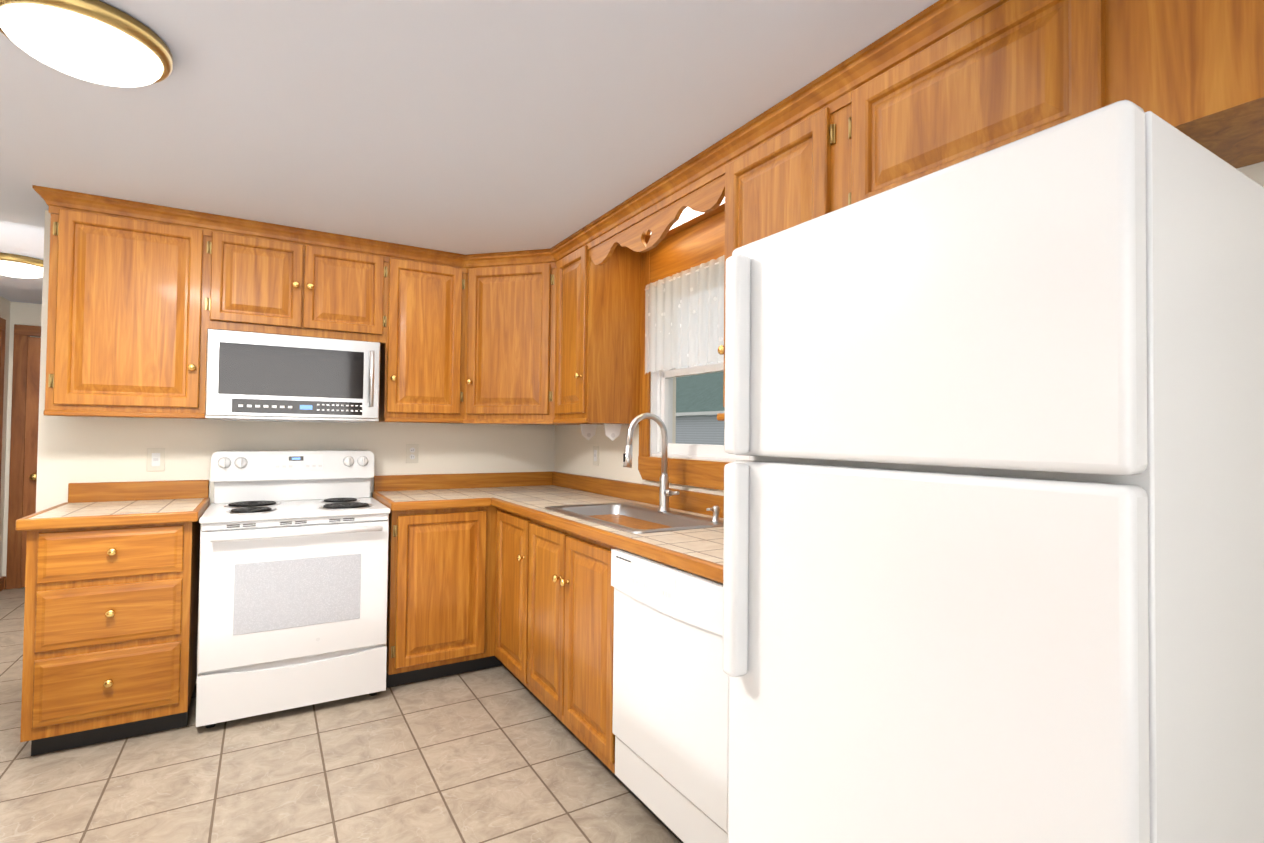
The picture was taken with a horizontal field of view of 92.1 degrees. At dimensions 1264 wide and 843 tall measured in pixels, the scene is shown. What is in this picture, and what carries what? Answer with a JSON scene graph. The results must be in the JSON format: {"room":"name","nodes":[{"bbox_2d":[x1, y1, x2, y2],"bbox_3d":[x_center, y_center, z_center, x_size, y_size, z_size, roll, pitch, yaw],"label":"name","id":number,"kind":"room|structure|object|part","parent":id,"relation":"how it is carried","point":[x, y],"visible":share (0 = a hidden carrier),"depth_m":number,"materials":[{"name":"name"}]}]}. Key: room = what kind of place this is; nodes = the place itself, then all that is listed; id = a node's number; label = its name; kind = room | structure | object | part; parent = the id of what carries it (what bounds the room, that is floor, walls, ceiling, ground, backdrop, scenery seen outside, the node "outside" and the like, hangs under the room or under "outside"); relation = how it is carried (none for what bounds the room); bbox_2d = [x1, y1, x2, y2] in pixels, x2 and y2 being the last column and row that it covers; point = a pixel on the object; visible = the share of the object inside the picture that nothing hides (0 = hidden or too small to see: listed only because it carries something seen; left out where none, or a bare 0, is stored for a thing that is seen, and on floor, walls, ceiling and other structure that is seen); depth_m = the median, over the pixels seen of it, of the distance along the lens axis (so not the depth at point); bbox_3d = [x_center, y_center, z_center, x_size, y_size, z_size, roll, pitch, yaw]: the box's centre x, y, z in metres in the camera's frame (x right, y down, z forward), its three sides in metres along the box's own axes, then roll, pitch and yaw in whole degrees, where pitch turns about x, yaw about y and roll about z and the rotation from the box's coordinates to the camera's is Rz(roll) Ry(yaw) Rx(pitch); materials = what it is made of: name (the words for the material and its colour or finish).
{"room":"kitchen","nodes":[
{"label":"kitchen","id":0,"kind":"room"},
{"bbox_2d":[0,296,10,576],"bbox_3d":[-2.673,0.129,0.785,0.200,2.310,9.450,1,-1,-31],"label":"wall","id":1,"kind":"structure","parent":0,"point":[5,306],"depth_m":4.82,"materials":[{"name":"white paint"}]},
{"bbox_2d":[0,317,5,490],"bbox_3d":[-4.742,0.264,4.312,0.150,2.140,0.950,1,-1,-31],"label":"trim","id":2,"kind":"structure","parent":1,"relation":"attached to","point":[2,339],"depth_m":4.73,"materials":[{"name":"brown wood"}]},
{"bbox_2d":[0,576,5,590],"bbox_3d":[-3.895,1.280,3.826,0.879,0.105,2.948,1,-1,-31],"label":"baseboard","id":3,"kind":"structure","parent":1,"relation":"attached to","point":[2,582],"depth_m":4.85,"materials":[{"name":"brown wood"}]},
{"bbox_2d":[2,302,41,587],"bbox_3d":[-4.732,0.195,5.136,1.012,2.310,0.130,1,-1,-31],"label":"wall","id":4,"kind":"structure","parent":0,"point":[21,313],"depth_m":4.91,"materials":[{"name":"white paint"}]},
{"bbox_2d":[6,324,40,589],"bbox_3d":[-4.642,0.288,5.101,0.818,2.126,0.018,1,-1,-31],"label":"door frame","id":5,"kind":"structure","parent":4,"relation":"attached to","point":[22,333],"depth_m":4.91,"materials":[{"name":"brown wood"}]},
{"bbox_2d":[20,337,40,586],"bbox_3d":[-4.612,0.329,5.055,0.640,2.018,0.106,1,-1,-31],"label":"door","id":6,"kind":"structure","parent":4,"relation":"in","point":[31,426],"depth_m":4.93,"materials":[{"name":"brown wood"}]},
{"bbox_2d":[36,210,554,682],"bbox_3d":[-2.361,0.215,4.839,2.748,2.310,3.080,1,-1,-31],"label":"wall","id":7,"kind":"structure","parent":0,"point":[88,449],"depth_m":3.18,"materials":[{"name":"white paint"}]},
{"bbox_2d":[48,188,211,418],"bbox_3d":[-2.321,-0.497,2.877,0.523,0.956,0.338,1,-1,-31],"label":"upper cabinet","id":8,"kind":"object","parent":7,"relation":"attached to","point":[142,298],"depth_m":2.72,"materials":[{"name":"brown wood"}]},
{"bbox_3d":[-2.245,-0.489,2.716,0.525,0.839,0.055,1,-1,-31],"label":"door","id":9,"kind":"part","parent":8,"relation":"part of","materials":[{"name":"brown wood"}]},
{"bbox_2d":[68,481,208,500],"bbox_3d":[-2.411,0.342,2.997,0.542,0.094,0.020,1,-1,-31],"label":"backsplash","id":10,"kind":"structure","parent":7,"relation":"attached to","point":[76,491],"depth_m":2.98,"materials":[{"name":"brown wood"}]},
{"bbox_2d":[147,448,164,470],"bbox_3d":[-2.369,0.190,3.031,0.072,0.115,0.010,1,-1,-31],"label":"outlet","id":11,"kind":"object","parent":7,"relation":"attached to","point":[155,459],"visible":1,"depth_m":3.03,"materials":[{"name":"beige plastic"}]},
{"bbox_2d":[208,214,391,421],"bbox_3d":[-1.754,-0.484,3.217,0.798,0.956,0.338,1,-1,-31],"label":"upper cabinet","id":12,"kind":"object","parent":7,"relation":"attached to","point":[263,277],"depth_m":3.07,"materials":[{"name":"brown wood"}]},
{"bbox_3d":[-1.833,-0.688,2.967,0.400,0.421,0.055,1,-1,-31],"label":"door","id":13,"kind":"part","parent":12,"relation":"part of","materials":[{"name":"brown wood"}]},
{"bbox_2d":[205,329,379,422],"bbox_3d":[-1.734,-0.211,3.153,0.754,0.423,0.458,1,-1,-31],"label":"microwave","id":14,"kind":"object","parent":12,"relation":"attached to","point":[252,376],"visible":1,"depth_m":2.99,"materials":[{"name":"white metal"}]},
{"bbox_3d":[-1.485,-0.680,3.176,0.396,0.421,0.055,1,-1,-31],"label":"door","id":15,"kind":"part","parent":12,"relation":"part of","materials":[{"name":"brown wood"}]},
{"bbox_2d":[406,444,418,462],"bbox_3d":[-1.320,0.192,3.661,0.072,0.115,0.009,1,-1,-31],"label":"outlet","id":16,"kind":"object","parent":7,"relation":"attached to","point":[412,451],"visible":1,"depth_m":3.66,"materials":[{"name":"beige plastic"}]},
{"bbox_2d":[388,243,467,423],"bbox_3d":[-1.238,-0.472,3.527,0.407,0.956,0.338,1,-1,-31],"label":"upper cabinet","id":17,"kind":"object","parent":7,"relation":"attached to","point":[426,294],"depth_m":3.39,"materials":[{"name":"brown wood"}]},
{"bbox_3d":[-1.133,-0.465,3.384,0.412,0.836,0.055,1,-1,-31],"label":"door","id":18,"kind":"part","parent":17,"relation":"part of","materials":[{"name":"brown wood"}]},
{"bbox_2d":[0,588,680,842],"bbox_3d":[-2.159,1.330,1.282,6.300,0.060,9.800,1,-1,-31],"label":"floor","id":19,"kind":"structure","parent":0,"point":[500,754],"depth_m":2.27,"materials":[{"name":"tile"}]},
{"bbox_2d":[19,497,209,755],"bbox_3d":[-2.260,0.856,2.731,0.540,0.945,0.619,1,-1,-31],"label":"base cabinet","id":20,"kind":"object","parent":19,"relation":"on","point":[110,639],"depth_m":2.47,"materials":[{"name":"brown wood"}]},
{"bbox_3d":[-2.105,1.059,2.452,0.458,0.260,0.055,1,-1,-31],"label":"drawer","id":21,"kind":"part","parent":20,"relation":"part of","materials":[{"name":"brown wood"}]},
{"bbox_3d":[-2.102,0.782,2.458,0.458,0.235,0.055,1,-1,-31],"label":"drawer","id":22,"kind":"part","parent":20,"relation":"part of","materials":[{"name":"brown wood"}]},
{"bbox_3d":[-2.100,0.535,2.463,0.458,0.198,0.055,1,-1,-31],"label":"drawer","id":23,"kind":"part","parent":20,"relation":"part of","materials":[{"name":"brown wood"}]},
{"bbox_2d":[196,450,390,727],"bbox_3d":[-1.662,0.748,3.025,0.768,1.186,0.677,1,-1,-31],"label":"stove","id":24,"kind":"object","parent":19,"relation":"on","point":[293,586],"visible":1,"depth_m":2.80,"materials":[{"name":"white metal"}]},
{"bbox_2d":[372,497,683,842],"bbox_3d":[-0.338,0.897,2.694,1.138,0.902,2.660,1,-1,-31],"label":"base cabinet","id":25,"kind":"object","parent":19,"relation":"on","point":[448,614],"depth_m":3.04,"materials":[{"name":"brown wood"}]},
{"bbox_3d":[-0.988,0.854,3.147,0.471,0.757,0.020,1,-1,-31],"label":"door","id":26,"kind":"part","parent":25,"relation":"part of","materials":[{"name":"brown wood"}]},
{"bbox_3d":[-0.624,0.854,3.062,0.055,0.762,0.459,1,-1,-31],"label":"door","id":27,"kind":"part","parent":25,"relation":"part of","materials":[{"name":"brown wood"}]},
{"bbox_3d":[-0.396,0.842,2.683,0.055,0.740,0.414,1,-1,-31],"label":"door","id":28,"kind":"part","parent":25,"relation":"part of","materials":[{"name":"brown wood"}]},
{"bbox_2d":[372,485,723,616],"bbox_3d":[-0.344,0.424,2.694,1.128,0.045,2.666,1,-1,-31],"label":"countertop","id":29,"kind":"structure","parent":25,"relation":"on","point":[564,562],"depth_m":2.72,"materials":[{"name":"tile"}]},
{"bbox_2d":[543,471,723,532],"bbox_3d":[0.000,0.413,2.618,0.468,0.357,0.843,1,-1,-31],"label":"sink","id":30,"kind":"object","parent":29,"relation":"in","point":[633,507],"depth_m":2.89,"materials":[{"name":"silver metal"}]},
{"bbox_3d":[-0.175,0.839,2.314,0.055,0.737,0.427,1,-1,-31],"label":"door","id":31,"kind":"part","parent":25,"relation":"part of","materials":[{"name":"brown wood"}]},
{"bbox_2d":[611,548,728,842],"bbox_3d":[0.344,0.834,1.995,0.614,0.779,0.616,1,-1,-31],"label":"dishwasher","id":32,"kind":"object","parent":25,"relation":"in","point":[670,727],"visible":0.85,"depth_m":1.80,"materials":[{"name":"white metal"}]},
{"bbox_2d":[723,100,1263,842],"bbox_3d":[0.712,0.459,1.243,0.793,1.711,0.760,1,-1,-31],"label":"refrigerator","id":33,"kind":"object","parent":19,"relation":"on","point":[993,560],"visible":1,"depth_m":0.91,"materials":[{"name":"white metal"}]},
{"bbox_2d":[0,0,938,303],"bbox_3d":[-2.133,-1.040,1.330,6.300,0.060,9.800,1,-1,-31],"label":"ceiling","id":34,"kind":"structure","parent":0,"point":[474,126],"depth_m":1.92,"materials":[{"name":"white paint"}]},
{"bbox_2d":[0,253,42,278],"bbox_3d":[-3.741,-0.928,3.691,0.371,0.098,0.371,1,-1,-31],"label":"light","id":35,"kind":"object","parent":34,"relation":"attached to","point":[16,266],"visible":0.81,"depth_m":3.62,"materials":[{"name":"white glass"}]},
{"bbox_2d":[0,0,172,86],"bbox_3d":[-1.392,-0.947,1.551,0.354,0.098,0.354,1,-1,-31],"label":"kitchen ceiling light","id":36,"kind":"object","parent":34,"relation":"attached to","point":[98,42],"visible":1,"depth_m":1.49,"materials":[{"name":"white glass"}]},
{"bbox_2d":[554,161,1263,495],"bbox_3d":[1.215,0.183,1.400,0.160,2.310,6.500,1,-1,-31],"label":"wall","id":37,"kind":"structure","parent":0,"point":[573,450],"depth_m":3.49,"materials":[{"name":"white paint"}]},
{"bbox_2d":[464,252,551,419],"bbox_3d":[-0.699,-0.459,3.440,0.364,0.837,0.364,1,-1,-31],"label":"upper cabinet","id":38,"kind":"object","parent":37,"relation":"attached to","point":[508,298],"depth_m":3.43,"materials":[{"name":"brown wood"}]},
{"bbox_3d":[-0.694,-0.459,3.419,0.519,0.836,0.055,0,-1,14],"label":"door","id":39,"kind":"part","parent":38,"relation":"part of","materials":[{"name":"brown wood"}]},
{"bbox_2d":[552,232,579,424],"bbox_3d":[-0.184,-0.466,3.268,0.338,0.956,0.352,1,-1,-31],"label":"upper cabinet","id":40,"kind":"object","parent":37,"relation":"attached to","point":[566,254],"depth_m":3.22,"materials":[{"name":"brown wood"}]},
{"bbox_3d":[-0.341,-0.460,3.185,0.055,0.836,0.371,1,-1,-31],"label":"door","id":41,"kind":"part","parent":40,"relation":"part of","materials":[{"name":"brown wood"}]},
{"bbox_2d":[580,424,621,440],"bbox_3d":[-0.171,0.057,3.266,0.100,0.088,0.291,1,-1,-31],"label":"paper towel holder","id":42,"kind":"object","parent":40,"relation":"attached to","point":[612,432],"visible":1,"depth_m":3.17,"materials":[{"name":"white plastic"}]},
{"bbox_2d":[593,446,598,465],"bbox_3d":[-0.216,0.202,3.614,0.010,0.115,0.072,1,-1,-31],"label":"outlet","id":43,"kind":"object","parent":37,"relation":"attached to","point":[595,455],"visible":1,"depth_m":3.60,"materials":[{"name":"beige plastic"}]},
{"bbox_2d":[580,141,719,424],"bbox_3d":[0.184,-0.475,2.655,0.338,0.956,1.078,1,-1,-31],"label":"upper cabinet","id":44,"kind":"object","parent":37,"relation":"attached to","point":[611,247],"depth_m":3.04,"materials":[{"name":"brown wood"}]},
{"bbox_2d":[638,210,748,489],"bbox_3d":[0.368,-0.305,2.764,0.137,1.199,1.064,1,-1,-31],"label":"window unit","id":45,"kind":"structure","parent":37,"relation":"in","point":[661,395],"depth_m":2.94,"materials":[{"name":"white plastic"}]},
{"bbox_2d":[645,255,723,373],"bbox_3d":[0.299,-0.475,2.725,0.027,0.460,0.920,1,-1,-31],"label":"curtain valance","id":46,"kind":"object","parent":45,"relation":"attached to","point":[684,318],"visible":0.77,"depth_m":2.81,"materials":[{"name":"fabric"}]},
{"bbox_2d":[716,69,831,420],"bbox_3d":[0.588,-0.484,1.983,0.338,0.956,0.490,1,-1,-31],"label":"upper cabinet","id":47,"kind":"object","parent":37,"relation":"attached to","point":[774,166],"depth_m":1.89,"materials":[{"name":"brown wood"}]},
{"bbox_3d":[0.430,-0.472,1.902,0.055,0.840,0.466,1,-1,-31],"label":"door","id":48,"kind":"part","parent":47,"relation":"part of","materials":[{"name":"brown wood"}]},
{"bbox_2d":[828,0,1183,212],"bbox_3d":[0.873,-0.491,1.507,0.338,0.956,0.620,1,-1,-31],"label":"upper cabinet","id":49,"kind":"object","parent":37,"relation":"attached to","point":[958,81],"depth_m":1.35,"materials":[{"name":"brown wood"}]},
{"bbox_3d":[0.745,-0.727,1.420,0.020,0.351,0.597,1,-1,-31],"label":"door","id":50,"kind":"part","parent":49,"relation":"part of","materials":[{"name":"brown wood"}]},
{"label":"outside","id":51,"kind":"structure","parent":0,"visible":0},
{"bbox_2d":[676,371,724,444],"bbox_3d":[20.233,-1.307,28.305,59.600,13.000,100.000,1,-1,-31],"label":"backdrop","id":52,"kind":"structure","parent":51,"point":[699,403],"depth_m":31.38,"materials":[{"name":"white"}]}
]}

